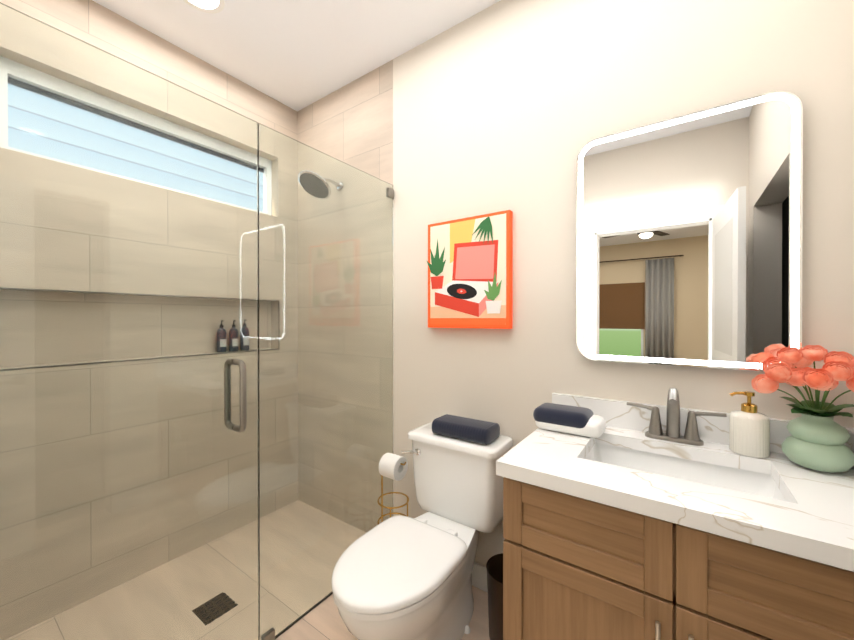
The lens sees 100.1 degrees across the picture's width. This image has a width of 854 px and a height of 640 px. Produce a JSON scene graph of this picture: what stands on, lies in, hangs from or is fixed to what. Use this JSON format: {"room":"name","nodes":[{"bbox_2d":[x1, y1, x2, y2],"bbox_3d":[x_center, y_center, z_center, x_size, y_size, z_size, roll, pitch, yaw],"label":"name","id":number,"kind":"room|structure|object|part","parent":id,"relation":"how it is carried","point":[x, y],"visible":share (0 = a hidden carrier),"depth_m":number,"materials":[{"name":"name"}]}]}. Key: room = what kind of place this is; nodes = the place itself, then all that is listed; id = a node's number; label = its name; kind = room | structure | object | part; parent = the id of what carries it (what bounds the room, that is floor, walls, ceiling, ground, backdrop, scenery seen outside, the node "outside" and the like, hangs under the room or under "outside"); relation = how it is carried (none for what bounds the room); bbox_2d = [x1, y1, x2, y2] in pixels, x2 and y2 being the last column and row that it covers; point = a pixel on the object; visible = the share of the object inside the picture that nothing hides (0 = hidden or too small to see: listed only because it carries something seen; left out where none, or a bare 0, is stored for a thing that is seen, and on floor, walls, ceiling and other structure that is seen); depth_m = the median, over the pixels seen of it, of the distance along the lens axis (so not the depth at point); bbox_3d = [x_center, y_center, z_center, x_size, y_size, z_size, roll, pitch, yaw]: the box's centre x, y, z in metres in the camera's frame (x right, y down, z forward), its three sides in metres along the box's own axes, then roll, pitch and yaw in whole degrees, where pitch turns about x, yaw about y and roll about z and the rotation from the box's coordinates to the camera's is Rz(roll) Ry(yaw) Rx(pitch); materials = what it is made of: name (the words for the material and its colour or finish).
{"room":"bathroom","nodes":[
{"label":"bathroom","id":0,"kind":"room"},
{"bbox_2d":[0,0,296,139],"bbox_3d":[-1.540,-0.095,1.756,0.140,2.740,2.260,0,0,35],"label":"wall","id":1,"kind":"structure","parent":0,"point":[92,22],"depth_m":1.84,"materials":[{"name":"paint"}]},
{"bbox_2d":[93,0,500,111],"bbox_3d":[-0.415,-1.512,0.958,2.892,0.100,2.260,0,0,35],"label":"ceiling","id":2,"kind":"structure","parent":0,"point":[297,55],"depth_m":1.83,"materials":[{"name":"white paint"}]},
{"bbox_2d":[183,0,224,13],"bbox_3d":[-1.020,-1.461,1.605,0.196,0.007,0.196,0,0,35],"label":"recessed light","id":3,"kind":"object","parent":2,"relation":"in","point":[211,6],"visible":1,"depth_m":1.66,"materials":[{"name":"white plastic"}]},
{"bbox_2d":[275,585,489,639],"bbox_3d":[-0.415,1.328,0.970,2.892,0.100,2.260,0,0,35],"label":"floor","id":4,"kind":"structure","parent":0,"point":[323,620],"depth_m":1.50,"materials":[{"name":"tile"}]},
{"bbox_2d":[0,2,393,639],"bbox_3d":[-0.655,0.261,1.359,0.136,2.028,1.607,0,0,35],"label":"glass","id":5,"kind":"object","parent":4,"relation":"on","point":[196,366],"visible":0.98,"depth_m":1.14,"materials":[{"name":"grey"}]},
{"bbox_3d":[-0.698,0.272,1.299,0.136,0.262,0.022,0,0,35],"label":"handle","id":6,"kind":"part","parent":5,"relation":"part of","materials":[{"name":"silver metal"}]},
{"bbox_2d":[377,453,408,523],"bbox_3d":[-0.172,0.983,1.837,0.166,0.579,0.164,0,0,35],"label":"toilet paper holder","id":7,"kind":"object","parent":4,"relation":"on","point":[393,466],"visible":0.56,"depth_m":1.81,"materials":[{"name":"gold metal"}]},
{"bbox_2d":[332,422,512,639],"bbox_3d":[-0.026,0.901,1.403,0.463,0.751,0.796,0,0,35],"label":"toilet","id":8,"kind":"object","parent":4,"relation":"on","point":[399,577],"visible":0.98,"depth_m":1.35,"materials":[{"name":"white ceramic"}]},
{"bbox_3d":[-0.112,0.875,1.272,0.378,0.019,0.477,0,0,35],"label":"seat","id":9,"kind":"part","parent":8,"relation":"part of","materials":[{"name":"white plastic"}]},
{"bbox_3d":[-0.114,0.848,1.269,0.382,0.028,0.476,0,0,35],"label":"lid","id":10,"kind":"part","parent":8,"relation":"part of","materials":[{"name":"white plastic"}]},
{"bbox_3d":[-0.023,1.082,1.398,0.372,0.390,0.766,0,0,35],"label":"bowl","id":11,"kind":"part","parent":8,"relation":"part of","materials":[{"name":"white ceramic"}]},
{"bbox_3d":[-0.082,0.612,1.657,0.079,0.022,0.034,0,0,35],"label":"lever","id":12,"kind":"part","parent":8,"relation":"part of","materials":[{"name":"silver metal"}]},
{"bbox_3d":[0.145,0.542,1.635,0.452,0.034,0.217,0,0,35],"label":"tank lid","id":13,"kind":"part","parent":8,"relation":"part of","materials":[{"name":"white ceramic"}]},
{"bbox_3d":[0.148,0.731,1.641,0.428,0.342,0.202,0,0,35],"label":"tank","id":14,"kind":"part","parent":8,"relation":"part of","materials":[{"name":"white ceramic"}]},
{"bbox_2d":[432,414,499,444],"bbox_3d":[0.173,0.488,1.614,0.285,0.067,0.150,0,0,35],"label":"towel","id":15,"kind":"object","parent":8,"relation":"on","point":[474,430],"visible":1,"depth_m":1.56,"materials":[{"name":"blue"}]},
{"bbox_2d":[486,553,502,639],"bbox_3d":[0.333,1.135,1.433,0.190,0.282,0.190,0,0,35],"label":"trash can","id":16,"kind":"object","parent":4,"relation":"on","point":[494,565],"visible":0.27,"depth_m":1.39,"materials":[{"name":"brown metal"}]},
{"bbox_2d":[496,388,853,639],"bbox_3d":[0.706,0.751,1.025,0.841,1.054,0.590,0,0,35],"label":"bathroom vanity","id":17,"kind":"object","parent":4,"relation":"on","point":[672,520],"visible":1,"depth_m":0.88,"materials":[{"name":"brown wood"}]},
{"bbox_2d":[533,403,605,437],"bbox_3d":[0.522,0.365,1.315,0.236,0.082,0.134,0,0,35],"label":"towel","id":18,"kind":"object","parent":17,"relation":"on","point":[580,421],"visible":1,"depth_m":1.27,"materials":[{"name":"white"}]},
{"bbox_2d":[627,388,726,445],"bbox_3d":[0.810,0.315,1.177,0.279,0.184,0.145,0,0,35],"label":"faucet","id":19,"kind":"object","parent":17,"relation":"on","point":[654,436],"depth_m":1.20,"materials":[{"name":"silver metal"}]},
{"bbox_2d":[585,443,785,500],"bbox_3d":[0.721,0.513,1.050,0.489,0.134,0.319,0,0,35],"label":"sink","id":20,"kind":"object","parent":17,"relation":"in","point":[760,481],"depth_m":1.15,"materials":[{"name":"white ceramic"}]},
{"bbox_2d":[729,391,769,457],"bbox_3d":[0.984,0.313,1.093,0.094,0.188,0.093,0,0,35],"label":"soap dispenser","id":21,"kind":"object","parent":17,"relation":"on","point":[749,429],"visible":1,"depth_m":1.07,"materials":[{"name":"ceramic"},{"name":"brass"}]},
{"bbox_2d":[751,345,853,472],"bbox_3d":[1.044,0.238,0.988,0.231,0.338,0.213,0,0,35],"label":"vase","id":22,"kind":"object","parent":17,"relation":"on","point":[818,439],"visible":1,"depth_m":0.96,"materials":[{"name":"green"}]},
{"bbox_2d":[297,0,853,565],"bbox_3d":[0.195,-0.095,1.831,2.892,2.740,0.140,0,0,35],"label":"wall","id":23,"kind":"structure","parent":0,"point":[513,106],"depth_m":1.52,"materials":[{"name":"beige paint"}]},
{"bbox_2d":[426,210,512,328],"bbox_3d":[0.190,-0.224,1.720,0.447,0.525,0.039,0,0,35],"label":"canvas art","id":24,"kind":"object","parent":23,"relation":"attached to","point":[470,271],"visible":1,"depth_m":1.69,"materials":[{"name":"orange"}]},
{"bbox_2d":[472,562,487,592],"bbox_3d":[-0.054,1.224,0.715,1.729,0.110,1.980,0,0,35],"label":"baseboard","id":25,"kind":"structure","parent":23,"relation":"attached to","point":[479,576],"depth_m":1.70,"materials":[{"name":"white"}]},
{"bbox_2d":[576,91,802,370],"bbox_3d":[0.861,-0.271,1.253,0.635,0.860,0.031,0,0,35],"label":"mirror","id":26,"kind":"object","parent":23,"relation":"attached to","point":[689,240],"visible":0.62,"depth_m":1.20,"materials":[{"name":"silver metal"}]}
]}

